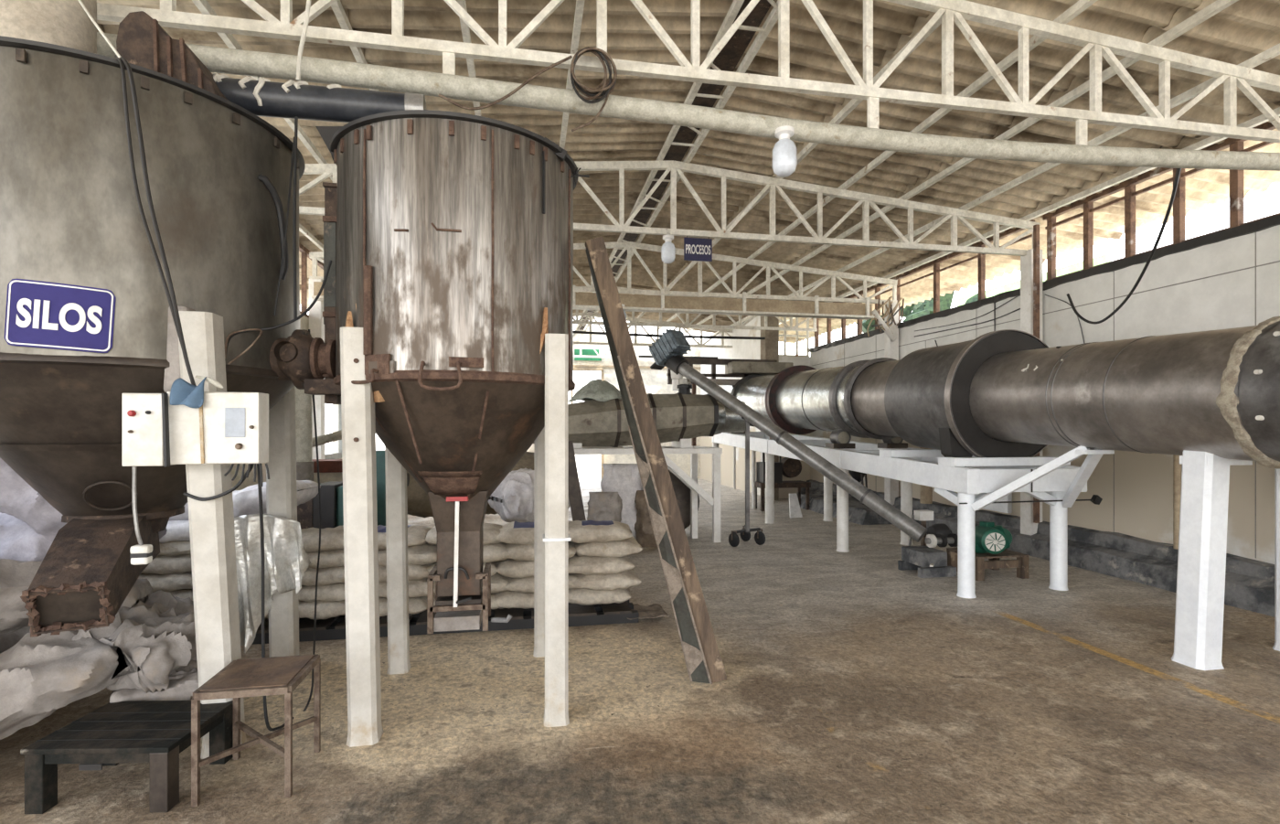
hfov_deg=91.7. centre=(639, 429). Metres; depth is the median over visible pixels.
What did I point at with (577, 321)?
roof truss
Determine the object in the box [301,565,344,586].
sack
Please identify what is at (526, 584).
sack
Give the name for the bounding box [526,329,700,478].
wall
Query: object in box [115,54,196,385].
cable
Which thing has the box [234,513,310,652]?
plastic film
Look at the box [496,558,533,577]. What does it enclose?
sack
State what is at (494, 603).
sack
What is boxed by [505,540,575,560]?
sack
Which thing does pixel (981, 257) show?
window
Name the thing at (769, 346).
column
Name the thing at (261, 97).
pipe
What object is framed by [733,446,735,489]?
drain pipe
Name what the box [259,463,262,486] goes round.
cable
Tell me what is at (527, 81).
cable
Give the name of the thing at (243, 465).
cable
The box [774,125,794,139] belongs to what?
socket
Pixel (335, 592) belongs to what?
sack
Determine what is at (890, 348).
column
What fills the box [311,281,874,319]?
beam
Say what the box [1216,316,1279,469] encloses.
end cap
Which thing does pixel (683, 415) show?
drum
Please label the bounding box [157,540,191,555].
sack
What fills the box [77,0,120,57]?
cable
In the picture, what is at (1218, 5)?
purlin
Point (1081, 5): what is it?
purlin
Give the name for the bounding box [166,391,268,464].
control box
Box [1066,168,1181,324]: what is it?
cable
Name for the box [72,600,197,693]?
sack
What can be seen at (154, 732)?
bench
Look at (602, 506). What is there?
sack
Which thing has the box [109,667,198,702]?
sack
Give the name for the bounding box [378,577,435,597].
sack
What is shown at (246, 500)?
sack
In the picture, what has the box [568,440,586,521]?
plank
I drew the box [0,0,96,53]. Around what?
duct
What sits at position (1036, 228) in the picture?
rusty post
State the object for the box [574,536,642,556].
sack
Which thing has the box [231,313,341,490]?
wall
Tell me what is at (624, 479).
sack
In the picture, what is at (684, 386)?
vent
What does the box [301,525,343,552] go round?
sack
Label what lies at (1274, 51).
purlin
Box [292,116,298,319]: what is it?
cable
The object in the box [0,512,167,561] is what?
sack
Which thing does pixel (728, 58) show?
trim
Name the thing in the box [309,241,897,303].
roof truss
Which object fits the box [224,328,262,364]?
cable
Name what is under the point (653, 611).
scrap
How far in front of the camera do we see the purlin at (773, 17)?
5.84 m
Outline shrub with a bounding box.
[855,290,986,332]
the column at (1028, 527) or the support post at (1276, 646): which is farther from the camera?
the column at (1028, 527)
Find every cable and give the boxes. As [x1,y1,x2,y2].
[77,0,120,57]
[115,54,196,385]
[115,56,192,374]
[182,463,254,501]
[224,259,331,361]
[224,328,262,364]
[224,463,234,476]
[231,463,239,480]
[238,463,245,484]
[245,463,250,477]
[253,463,255,481]
[256,463,293,731]
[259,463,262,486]
[265,463,269,479]
[273,137,294,315]
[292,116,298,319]
[302,329,320,711]
[437,54,572,110]
[571,91,609,131]
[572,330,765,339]
[914,295,1019,330]
[914,308,1020,336]
[993,302,995,330]
[1045,294,1084,343]
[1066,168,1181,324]
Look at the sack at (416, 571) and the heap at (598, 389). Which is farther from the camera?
the heap at (598, 389)
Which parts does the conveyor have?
motor, outlet spout, axle frame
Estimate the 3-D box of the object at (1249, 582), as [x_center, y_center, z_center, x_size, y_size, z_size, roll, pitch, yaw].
[5.100,1.378,7.850,0.325,0.444,25.600,0,0,-10]
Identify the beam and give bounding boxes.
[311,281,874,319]
[585,235,726,683]
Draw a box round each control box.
[122,393,171,466]
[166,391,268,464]
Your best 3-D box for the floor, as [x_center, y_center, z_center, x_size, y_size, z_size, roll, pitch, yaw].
[0.523,1.650,6.705,10.550,0.100,27.000,0,0,-10]
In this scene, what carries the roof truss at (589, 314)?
attached to the wall at (1143, 481)
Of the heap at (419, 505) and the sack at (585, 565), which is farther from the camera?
the heap at (419, 505)
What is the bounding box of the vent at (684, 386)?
[677,378,692,394]
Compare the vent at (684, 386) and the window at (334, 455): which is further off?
the window at (334, 455)
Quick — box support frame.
[711,431,1114,597]
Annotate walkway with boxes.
[638,355,793,445]
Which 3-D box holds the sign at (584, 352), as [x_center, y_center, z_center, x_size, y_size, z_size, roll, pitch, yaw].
[-1.652,-2.376,19.706,0.850,0.360,0.030,0,0,-10]
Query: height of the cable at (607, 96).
0.338 m
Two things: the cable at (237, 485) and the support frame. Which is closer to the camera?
the cable at (237, 485)
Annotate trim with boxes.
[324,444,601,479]
[576,0,774,330]
[808,213,1279,351]
[812,232,1279,557]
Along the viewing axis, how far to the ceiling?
6.08 m
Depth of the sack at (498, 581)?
5.02 m
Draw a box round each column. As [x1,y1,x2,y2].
[309,278,324,458]
[760,316,778,500]
[884,302,898,504]
[919,447,932,503]
[1020,248,1042,534]
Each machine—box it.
[297,480,343,529]
[375,449,409,525]
[754,452,810,511]
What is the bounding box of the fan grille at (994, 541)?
[984,532,1005,551]
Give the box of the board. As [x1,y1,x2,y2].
[789,493,802,517]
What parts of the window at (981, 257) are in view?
rail, head rail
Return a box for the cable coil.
[570,46,617,103]
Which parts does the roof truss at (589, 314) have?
web post, web post, web post, web post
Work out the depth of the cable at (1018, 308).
9.32 m
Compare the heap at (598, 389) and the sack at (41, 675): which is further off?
the heap at (598, 389)
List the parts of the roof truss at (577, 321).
web post, web post, web post, web post, web post, web post, web post, web post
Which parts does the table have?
leg, leg, seat frame, seat, leg, leg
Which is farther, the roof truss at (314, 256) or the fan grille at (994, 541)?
the roof truss at (314, 256)
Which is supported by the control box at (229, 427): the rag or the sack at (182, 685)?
the rag
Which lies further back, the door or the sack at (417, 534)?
the door
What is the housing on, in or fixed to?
on the silo at (218, 173)
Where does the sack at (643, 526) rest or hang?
on the floor
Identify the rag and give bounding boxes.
[169,376,206,408]
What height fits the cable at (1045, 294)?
0.823 m
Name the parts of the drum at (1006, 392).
gear casing, casing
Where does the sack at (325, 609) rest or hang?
on the pallet
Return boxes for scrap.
[626,603,668,618]
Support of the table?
on the floor
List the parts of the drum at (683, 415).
plate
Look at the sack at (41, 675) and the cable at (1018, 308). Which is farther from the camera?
the cable at (1018, 308)
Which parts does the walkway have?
post, rail, rail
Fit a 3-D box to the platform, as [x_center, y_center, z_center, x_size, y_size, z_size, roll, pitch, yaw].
[-0.127,0.930,9.280,2.400,1.340,1.300,0,0,-10]
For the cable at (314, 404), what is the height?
2.271 m
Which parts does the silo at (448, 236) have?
leg, handle, leg, handle, white rod, gate handle, gate frame, slide plate, leg, leg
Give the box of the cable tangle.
[866,296,904,341]
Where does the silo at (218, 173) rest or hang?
on the floor
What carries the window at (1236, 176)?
in the wall at (1143, 481)
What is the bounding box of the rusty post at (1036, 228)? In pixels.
[1033,224,1039,522]
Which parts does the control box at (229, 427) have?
door, label plate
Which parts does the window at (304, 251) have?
head rail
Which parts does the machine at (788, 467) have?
leg, guard rail, leg, leg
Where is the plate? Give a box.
[1233,320,1279,461]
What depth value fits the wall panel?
8.65 m
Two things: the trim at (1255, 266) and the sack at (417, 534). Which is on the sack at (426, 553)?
the sack at (417, 534)
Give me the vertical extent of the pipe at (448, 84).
0.509 m
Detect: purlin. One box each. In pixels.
[628,15,941,329]
[645,0,1098,337]
[682,0,1238,334]
[695,42,1279,343]
[778,106,1279,324]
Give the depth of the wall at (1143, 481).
6.80 m
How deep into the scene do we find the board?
11.40 m
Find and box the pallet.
[251,599,638,644]
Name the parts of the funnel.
leg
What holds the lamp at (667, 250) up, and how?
hanging from the roof truss at (325, 170)
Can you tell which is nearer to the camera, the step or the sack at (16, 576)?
the sack at (16, 576)
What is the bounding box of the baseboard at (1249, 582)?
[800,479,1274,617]
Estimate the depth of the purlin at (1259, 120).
7.29 m
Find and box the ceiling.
[96,0,1279,343]
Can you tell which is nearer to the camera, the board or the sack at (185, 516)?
the sack at (185, 516)
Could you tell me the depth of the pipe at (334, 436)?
8.01 m
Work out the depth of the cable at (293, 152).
3.42 m
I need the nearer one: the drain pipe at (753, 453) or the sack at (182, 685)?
the sack at (182, 685)
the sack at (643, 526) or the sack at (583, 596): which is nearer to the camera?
the sack at (583, 596)
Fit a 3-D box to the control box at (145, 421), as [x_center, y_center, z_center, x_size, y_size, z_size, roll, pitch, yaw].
[-2.209,-0.001,2.813,0.201,0.327,0.168,0,0,-10]
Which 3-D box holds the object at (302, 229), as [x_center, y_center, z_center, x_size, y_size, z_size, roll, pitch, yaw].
[-4.197,-2.741,6.194,0.050,0.060,25.700,0,0,-10]
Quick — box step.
[800,493,900,524]
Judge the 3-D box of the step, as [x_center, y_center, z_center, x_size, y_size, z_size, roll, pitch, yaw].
[3.839,1.458,11.787,0.754,0.283,2.600,0,0,-10]
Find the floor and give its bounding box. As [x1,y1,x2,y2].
[0,478,1279,823]
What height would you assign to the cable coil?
0.373 m
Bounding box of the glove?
[195,375,223,388]
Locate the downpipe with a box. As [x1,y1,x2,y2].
[294,385,313,480]
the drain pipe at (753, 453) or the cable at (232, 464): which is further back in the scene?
the drain pipe at (753, 453)
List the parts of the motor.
lever, junction post, leg, leg, plate, motor, leg, board, second motor, leg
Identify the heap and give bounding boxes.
[406,451,533,517]
[568,378,620,402]
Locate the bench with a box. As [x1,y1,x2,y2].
[20,700,232,813]
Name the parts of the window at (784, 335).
rail, rail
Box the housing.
[116,10,228,102]
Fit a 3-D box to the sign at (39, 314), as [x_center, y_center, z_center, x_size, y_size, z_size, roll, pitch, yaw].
[-2.510,-0.490,2.693,0.372,0.300,0.032,0,0,-25]
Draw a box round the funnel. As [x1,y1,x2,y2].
[848,469,867,504]
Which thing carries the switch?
hanging from the control box at (145, 421)
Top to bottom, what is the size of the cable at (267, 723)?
1.356 m
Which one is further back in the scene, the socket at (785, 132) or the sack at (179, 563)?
the sack at (179, 563)
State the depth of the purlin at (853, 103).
5.97 m
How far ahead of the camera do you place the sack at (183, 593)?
4.63 m
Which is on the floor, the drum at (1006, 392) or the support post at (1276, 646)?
the support post at (1276, 646)
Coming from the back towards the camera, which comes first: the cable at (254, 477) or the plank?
the plank
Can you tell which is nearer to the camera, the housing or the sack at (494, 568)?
the housing
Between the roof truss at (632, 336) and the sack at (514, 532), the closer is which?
the sack at (514, 532)
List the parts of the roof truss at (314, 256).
web post, web post, web post, web post, web post, web post, web post, web post, web post, web post, web post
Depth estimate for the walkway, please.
13.04 m
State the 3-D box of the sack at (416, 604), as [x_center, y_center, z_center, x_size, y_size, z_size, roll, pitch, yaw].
[-1.995,1.400,5.055,0.612,0.170,0.504,0,0,-6]
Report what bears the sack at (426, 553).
on the sack at (416, 571)
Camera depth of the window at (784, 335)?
14.67 m
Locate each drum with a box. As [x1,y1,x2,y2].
[533,378,746,447]
[723,325,1256,460]
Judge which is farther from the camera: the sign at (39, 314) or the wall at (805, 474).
the wall at (805, 474)
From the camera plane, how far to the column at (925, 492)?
9.93 m
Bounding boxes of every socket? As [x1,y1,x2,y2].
[662,234,673,242]
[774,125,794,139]
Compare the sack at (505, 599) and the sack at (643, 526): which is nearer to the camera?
the sack at (505, 599)
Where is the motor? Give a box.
[897,509,1028,581]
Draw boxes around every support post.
[1171,449,1252,670]
[1272,468,1279,650]
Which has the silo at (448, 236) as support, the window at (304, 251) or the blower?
the blower
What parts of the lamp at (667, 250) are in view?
bulb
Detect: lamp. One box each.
[661,231,675,263]
[772,125,796,177]
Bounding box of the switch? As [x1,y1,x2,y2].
[129,466,152,565]
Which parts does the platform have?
rail, rail, leg, rail, leg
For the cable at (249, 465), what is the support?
attached to the control box at (229, 427)
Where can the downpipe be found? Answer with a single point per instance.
(304, 402)
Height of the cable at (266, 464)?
0.074 m
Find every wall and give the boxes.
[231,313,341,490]
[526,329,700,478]
[700,224,1279,564]
[778,355,810,498]
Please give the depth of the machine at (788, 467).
12.41 m
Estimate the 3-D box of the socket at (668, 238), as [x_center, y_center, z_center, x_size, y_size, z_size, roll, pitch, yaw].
[0.327,-2.197,7.177,0.132,0.084,0.132,0,0,-10]
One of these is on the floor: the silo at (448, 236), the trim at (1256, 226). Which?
the silo at (448, 236)
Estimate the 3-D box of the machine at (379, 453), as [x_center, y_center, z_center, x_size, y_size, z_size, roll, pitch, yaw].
[-3.033,0.925,7.526,0.450,1.350,0.300,0,0,-10]
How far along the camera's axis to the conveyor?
8.50 m
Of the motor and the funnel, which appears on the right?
the motor
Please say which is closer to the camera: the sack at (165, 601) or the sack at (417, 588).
the sack at (165, 601)
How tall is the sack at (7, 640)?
0.416 m
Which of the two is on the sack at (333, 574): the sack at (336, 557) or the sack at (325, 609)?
the sack at (336, 557)
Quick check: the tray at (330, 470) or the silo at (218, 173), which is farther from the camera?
the tray at (330, 470)
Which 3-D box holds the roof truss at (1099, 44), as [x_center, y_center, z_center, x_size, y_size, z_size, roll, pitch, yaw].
[0.944,-2.695,4.138,9.817,0.855,0.060,0,0,-10]
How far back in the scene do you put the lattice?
6.46 m
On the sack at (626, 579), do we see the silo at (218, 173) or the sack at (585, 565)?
the sack at (585, 565)
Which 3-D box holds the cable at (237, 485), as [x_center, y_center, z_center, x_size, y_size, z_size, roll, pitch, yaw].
[-1.978,0.242,2.927,0.354,0.186,0.028,0,0,6]
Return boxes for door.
[570,364,700,479]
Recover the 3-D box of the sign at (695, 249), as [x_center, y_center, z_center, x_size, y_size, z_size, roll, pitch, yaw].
[0.681,-2.130,7.291,0.335,0.300,0.015,0,0,-10]
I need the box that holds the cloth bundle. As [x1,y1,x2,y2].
[488,468,569,522]
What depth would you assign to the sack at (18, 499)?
3.18 m
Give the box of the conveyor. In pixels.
[648,329,927,546]
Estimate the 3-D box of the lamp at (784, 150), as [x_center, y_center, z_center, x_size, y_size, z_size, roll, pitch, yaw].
[0.950,-1.839,4.089,0.156,0.336,0.156,0,0,-10]
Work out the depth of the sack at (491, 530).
5.01 m
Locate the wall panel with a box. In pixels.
[975,492,1012,512]
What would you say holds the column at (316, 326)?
on the floor
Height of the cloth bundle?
0.796 m
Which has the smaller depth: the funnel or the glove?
the glove
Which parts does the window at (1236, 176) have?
rail, head rail, rail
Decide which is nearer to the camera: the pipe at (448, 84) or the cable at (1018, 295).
the pipe at (448, 84)
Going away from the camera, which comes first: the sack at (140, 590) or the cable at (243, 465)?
the cable at (243, 465)
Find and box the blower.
[273,333,341,394]
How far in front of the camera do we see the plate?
3.73 m
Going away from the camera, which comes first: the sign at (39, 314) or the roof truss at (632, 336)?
the sign at (39, 314)
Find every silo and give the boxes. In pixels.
[0,35,311,758]
[315,109,589,746]
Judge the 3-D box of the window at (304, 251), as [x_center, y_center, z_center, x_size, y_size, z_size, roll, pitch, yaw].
[-5.214,-2.228,10.074,0.070,1.055,17.700,0,0,-10]
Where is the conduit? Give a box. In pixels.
[1173,454,1181,549]
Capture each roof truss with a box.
[96,0,1279,143]
[298,160,1040,255]
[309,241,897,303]
[572,286,816,330]
[572,311,732,348]
[572,330,702,359]
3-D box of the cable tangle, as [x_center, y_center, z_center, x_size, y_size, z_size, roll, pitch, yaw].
[4.319,-1.955,10.916,0.757,0.820,0.113,0,0,-10]
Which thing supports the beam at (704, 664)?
on the floor
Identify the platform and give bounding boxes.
[574,445,722,542]
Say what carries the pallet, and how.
on the floor
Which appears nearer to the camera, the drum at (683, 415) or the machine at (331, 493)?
the machine at (331, 493)
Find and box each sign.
[3,278,116,352]
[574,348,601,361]
[683,235,712,261]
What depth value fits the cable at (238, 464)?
2.88 m
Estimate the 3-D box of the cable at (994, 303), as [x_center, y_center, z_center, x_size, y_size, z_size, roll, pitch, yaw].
[5.065,-1.547,8.878,0.016,0.535,0.016,0,0,-10]
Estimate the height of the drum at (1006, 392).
1.530 m
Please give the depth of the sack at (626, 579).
5.15 m
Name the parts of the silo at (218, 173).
lid, leg, handle, leg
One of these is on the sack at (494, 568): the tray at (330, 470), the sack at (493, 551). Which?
the sack at (493, 551)
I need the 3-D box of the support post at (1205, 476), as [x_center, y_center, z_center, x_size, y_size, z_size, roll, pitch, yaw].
[3.936,0.848,4.281,0.472,1.505,0.224,0,0,-10]
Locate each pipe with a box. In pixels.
[96,0,1279,170]
[212,73,426,122]
[312,429,341,447]
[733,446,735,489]
[751,449,756,508]
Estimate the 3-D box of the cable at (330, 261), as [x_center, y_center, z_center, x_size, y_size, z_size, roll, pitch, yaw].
[-1.929,-0.644,3.310,0.090,0.617,0.539,0,0,38]
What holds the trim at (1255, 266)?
attached to the wall at (1143, 481)
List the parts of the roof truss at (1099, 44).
web post, web post, web post, web post, web post, web post, web post, web post, web post, web post, web post, web post, web post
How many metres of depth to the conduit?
6.15 m
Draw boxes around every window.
[298,242,323,318]
[324,404,341,458]
[778,316,809,356]
[811,219,1034,347]
[1043,116,1279,280]
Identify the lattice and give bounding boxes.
[578,0,778,325]
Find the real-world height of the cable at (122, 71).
1.486 m
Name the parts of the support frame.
post, post, post, post, post, post, deck plate, post, deck plate, post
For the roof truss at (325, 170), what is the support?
on the column at (1028, 527)
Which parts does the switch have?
cord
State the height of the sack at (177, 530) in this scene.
0.249 m
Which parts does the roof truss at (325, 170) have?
web post, web post, web post, web post, web post, web post, web post, web post, web post, web post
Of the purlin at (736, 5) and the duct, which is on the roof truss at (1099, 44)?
the purlin at (736, 5)
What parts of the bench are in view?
leg, leg, leg, leg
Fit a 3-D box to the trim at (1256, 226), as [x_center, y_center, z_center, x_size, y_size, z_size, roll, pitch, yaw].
[5.851,-1.859,4.988,0.250,0.118,19.700,0,0,-10]
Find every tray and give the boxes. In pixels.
[312,458,342,483]
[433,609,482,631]
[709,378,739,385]
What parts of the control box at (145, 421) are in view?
knob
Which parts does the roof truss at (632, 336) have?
web post, web post, web post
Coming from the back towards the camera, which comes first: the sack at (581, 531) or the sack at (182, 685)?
the sack at (581, 531)
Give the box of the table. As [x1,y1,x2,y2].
[191,653,320,806]
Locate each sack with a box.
[0,457,66,540]
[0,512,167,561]
[0,558,42,634]
[0,625,30,653]
[0,629,119,739]
[17,578,152,627]
[29,589,193,632]
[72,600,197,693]
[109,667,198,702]
[138,571,192,592]
[140,554,191,574]
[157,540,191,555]
[159,520,190,543]
[168,502,189,521]
[169,587,193,600]
[232,480,320,517]
[298,582,345,601]
[298,599,345,619]
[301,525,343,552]
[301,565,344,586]
[306,548,344,567]
[377,524,431,549]
[377,542,437,565]
[378,564,429,583]
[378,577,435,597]
[378,596,426,616]
[425,522,502,544]
[425,561,497,577]
[433,592,500,608]
[481,571,509,593]
[483,542,510,563]
[495,589,533,608]
[496,520,533,543]
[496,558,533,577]
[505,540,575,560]
[505,573,576,592]
[568,520,632,543]
[568,554,635,575]
[568,587,631,605]
[571,568,641,590]
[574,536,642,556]
[586,490,622,522]
[600,463,643,539]
[634,490,657,547]
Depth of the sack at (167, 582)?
4.58 m

